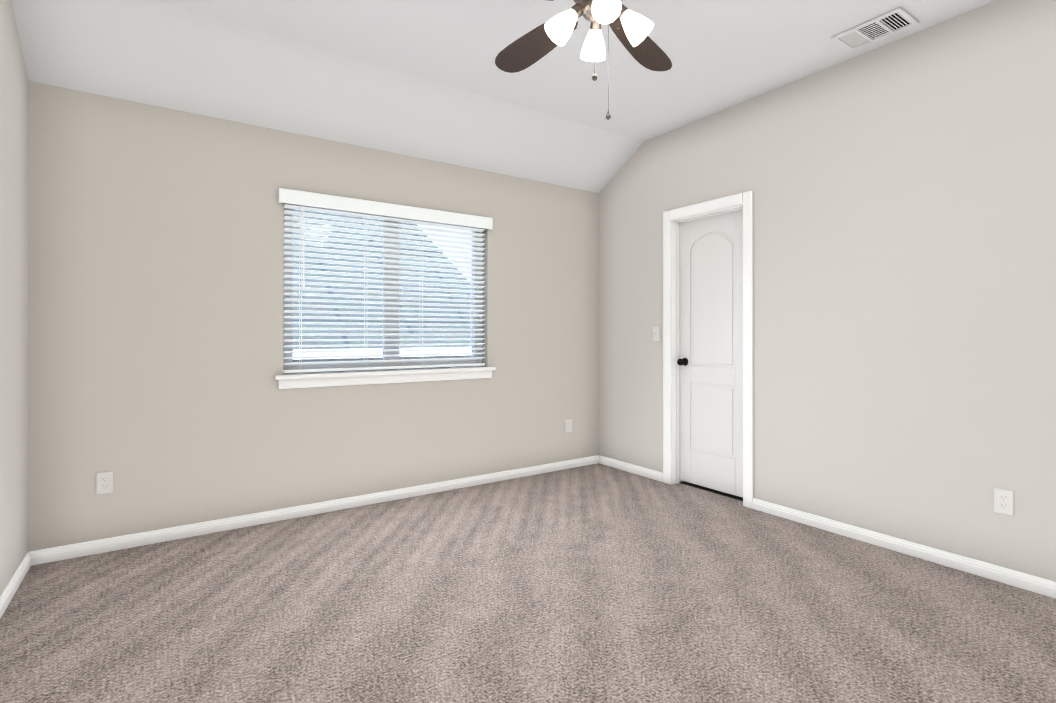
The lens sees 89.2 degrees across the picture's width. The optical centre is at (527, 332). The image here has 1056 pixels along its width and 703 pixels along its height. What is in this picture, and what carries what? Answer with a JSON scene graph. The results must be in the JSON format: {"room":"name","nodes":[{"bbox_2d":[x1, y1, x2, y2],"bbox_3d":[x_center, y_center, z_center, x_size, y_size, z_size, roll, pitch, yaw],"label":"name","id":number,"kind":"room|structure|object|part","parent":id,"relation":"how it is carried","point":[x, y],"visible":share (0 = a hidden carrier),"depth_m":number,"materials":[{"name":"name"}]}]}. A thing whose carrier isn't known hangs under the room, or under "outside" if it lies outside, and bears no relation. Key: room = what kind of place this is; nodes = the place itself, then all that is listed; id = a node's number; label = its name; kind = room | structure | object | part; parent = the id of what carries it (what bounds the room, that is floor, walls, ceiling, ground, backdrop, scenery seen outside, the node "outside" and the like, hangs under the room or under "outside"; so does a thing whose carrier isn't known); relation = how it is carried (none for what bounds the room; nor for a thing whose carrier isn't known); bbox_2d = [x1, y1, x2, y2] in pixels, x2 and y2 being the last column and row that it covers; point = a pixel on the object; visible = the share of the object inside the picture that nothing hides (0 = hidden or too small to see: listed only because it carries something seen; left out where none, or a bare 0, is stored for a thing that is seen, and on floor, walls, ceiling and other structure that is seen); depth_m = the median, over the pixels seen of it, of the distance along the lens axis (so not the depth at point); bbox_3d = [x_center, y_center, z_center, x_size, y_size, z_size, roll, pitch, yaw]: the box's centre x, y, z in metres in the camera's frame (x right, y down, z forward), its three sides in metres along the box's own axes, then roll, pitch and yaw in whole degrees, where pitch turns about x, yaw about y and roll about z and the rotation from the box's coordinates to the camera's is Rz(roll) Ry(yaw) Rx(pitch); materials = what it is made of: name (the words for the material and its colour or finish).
{"room":"empty bedroom","nodes":[
{"label":"empty bedroom","id":0,"kind":"room"},
{"bbox_2d":[0,0,28,594],"bbox_3d":[-1.398,-0.275,0.905,0.150,2.920,4.340,0,0,-34],"label":"wall","id":1,"kind":"structure","parent":0,"point":[14,104],"depth_m":2.47,"materials":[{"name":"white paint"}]},
{"bbox_2d":[0,550,35,618],"bbox_3d":[-1.331,1.150,0.948,0.014,0.070,4.340,0,0,-34],"label":"baseboard","id":2,"kind":"structure","parent":1,"relation":"attached to","point":[29,559],"depth_m":2.48,"materials":[{"name":"white paint"}]},
{"bbox_2d":[28,81,598,551],"bbox_3d":[-0.994,-0.269,3.897,4.185,2.920,0.150,0,0,-34],"label":"wall","id":3,"kind":"structure","parent":0,"point":[154,301],"depth_m":3.24,"materials":[{"name":"beige paint"}]},
{"bbox_2d":[96,471,112,493],"bbox_3d":[-2.299,0.814,2.910,0.072,0.116,0.008,0,0,-34],"label":"electrical outlet","id":4,"kind":"object","parent":3,"relation":"attached to","point":[104,482],"visible":1,"depth_m":2.91,"materials":[{"name":"white plastic"}]},
{"bbox_2d":[36,455,599,564],"bbox_3d":[-0.936,1.156,3.834,3.855,0.070,0.014,0,0,-34],"label":"baseboard","id":5,"kind":"structure","parent":3,"relation":"attached to","point":[76,550],"depth_m":3.39,"materials":[{"name":"white paint"}]},
{"bbox_2d":[283,203,481,373],"bbox_3d":[-1.006,-0.314,3.937,1.496,1.166,0.060,0,0,-34],"label":"window","id":6,"kind":"structure","parent":3,"relation":"in","point":[367,364],"depth_m":3.90,"materials":[{"name":"white plastic"}]},
{"bbox_2d":[279,188,492,372],"bbox_3d":[-0.954,-0.328,3.860,1.556,1.171,0.103,0,0,-34],"label":"window blinds","id":7,"kind":"object","parent":6,"relation":"attached to","point":[303,198],"visible":0.98,"depth_m":3.79,"materials":[{"name":"white plastic"}]},
{"bbox_2d":[275,366,495,388],"bbox_3d":[-0.953,0.313,3.857,1.600,0.086,0.131,0,0,-34],"label":"window sill","id":8,"kind":"structure","parent":3,"relation":"attached to","point":[301,380],"depth_m":3.75,"materials":[{"name":"white paint"}]},
{"bbox_2d":[565,419,571,432],"bbox_3d":[0.358,0.818,4.720,0.072,0.116,0.008,0,0,-34],"label":"electrical outlet","id":9,"kind":"object","parent":3,"relation":"attached to","point":[568,425],"visible":1,"depth_m":4.71,"materials":[{"name":"white plastic"}]},
{"bbox_2d":[11,0,995,192],"bbox_3d":[0.269,-1.508,2.044,3.885,0.430,4.340,0,0,-34],"label":"ceiling","id":10,"kind":"structure","parent":0,"point":[427,79],"depth_m":3.06,"materials":[{"name":"white paint"}]},
{"bbox_2d":[495,0,671,119],"bbox_3d":[0.236,-1.214,2.080,1.274,0.777,1.236,0,0,-34],"label":"ceiling fan","id":11,"kind":"object","parent":10,"relation":"hanging from","point":[631,29],"visible":1,"depth_m":2.16,"materials":[{"name":"brown wood"}]},
{"bbox_3d":[0.271,-1.169,2.044,0.373,0.135,0.373,0,0,-34],"label":"lamp shade","id":12,"kind":"part","parent":11,"relation":"part of","materials":[{"name":"white glass"}]},
{"bbox_2d":[831,7,918,50],"bbox_3d":[1.825,-1.595,2.825,0.225,0.012,0.330,0,0,-34],"label":"ceiling vent","id":13,"kind":"object","parent":10,"relation":"in","point":[892,22],"visible":1,"depth_m":2.81,"materials":[{"name":"white metal"}]},
{"bbox_2d":[0,463,1055,702],"bbox_3d":[0.641,1.238,2.291,5.085,0.100,4.640,0,0,-34],"label":"floor carpet","id":14,"kind":"object","parent":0,"point":[596,583],"visible":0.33,"depth_m":2.27,"materials":[{"name":"beige carpet"}]},
{"bbox_2d":[680,481,742,500],"bbox_3d":[1.683,1.190,4.283,0.821,0.003,1.500,0,0,-34],"label":"floor","id":15,"kind":"structure","parent":0,"point":[712,490],"depth_m":4.04,"materials":[{"name":"black"}]},
{"bbox_2d":[599,0,1055,581],"bbox_3d":[1.937,-0.271,3.177,0.150,2.920,4.340,0,0,-34],"label":"wall","id":16,"kind":"structure","parent":0,"point":[905,284],"depth_m":2.95,"materials":[{"name":"beige paint"}]},
{"bbox_2d":[600,456,662,481],"bbox_3d":[0.872,1.158,4.592,0.014,0.070,0.755,0,0,-34],"label":"baseboard","id":17,"kind":"structure","parent":16,"relation":"attached to","point":[652,474],"depth_m":4.56,"materials":[{"name":"white paint"}]},
{"bbox_2d":[653,327,659,340],"bbox_3d":[1.035,0.007,4.347,0.022,0.116,0.072,0,0,-34],"label":"light switch","id":18,"kind":"object","parent":16,"relation":"attached to","point":[656,333],"visible":1,"depth_m":4.34,"materials":[{"name":"white plastic"}]},
{"bbox_2d":[663,190,753,508],"bbox_3d":[1.366,0.113,4.000,0.168,2.157,0.785,0,0,-34],"label":"door frame","id":19,"kind":"structure","parent":16,"relation":"attached to","point":[745,199],"depth_m":4.22,"materials":[{"name":"white paint"}]},
{"bbox_2d":[677,209,742,497],"bbox_3d":[1.360,0.142,3.996,0.107,2.051,0.621,0,0,-34],"label":"door","id":20,"kind":"structure","parent":16,"relation":"in","point":[710,361],"depth_m":4.00,"materials":[{"name":"white paint"}]},
{"bbox_3d":[1.205,0.227,4.191,0.072,0.062,0.062,0,0,-34],"label":"knob","id":21,"kind":"part","parent":20,"relation":"part of","materials":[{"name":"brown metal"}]},
{"bbox_2d":[752,498,1055,598],"bbox_3d":[2.300,1.153,2.496,0.014,0.070,2.750,0,0,-34],"label":"baseboard","id":22,"kind":"structure","parent":16,"relation":"attached to","point":[1038,585],"depth_m":2.83,"materials":[{"name":"white paint"}]},
{"bbox_2d":[994,488,1013,515],"bbox_3d":[2.265,0.803,2.551,0.008,0.116,0.072,0,0,-34],"label":"electrical outlet","id":23,"kind":"object","parent":16,"relation":"attached to","point":[1003,501],"visible":1,"depth_m":2.55,"materials":[{"name":"white plastic"}]},
{"label":"outside","id":24,"kind":"structure","parent":0,"visible":0},
{"bbox_2d":[293,209,477,373],"bbox_3d":[-6.074,0.832,9.092,12.250,7.740,3.820,0,0,-34],"label":"house","id":25,"kind":"structure","parent":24,"point":[370,321],"depth_m":10.22,"materials":[{"name":"white"}]}
]}

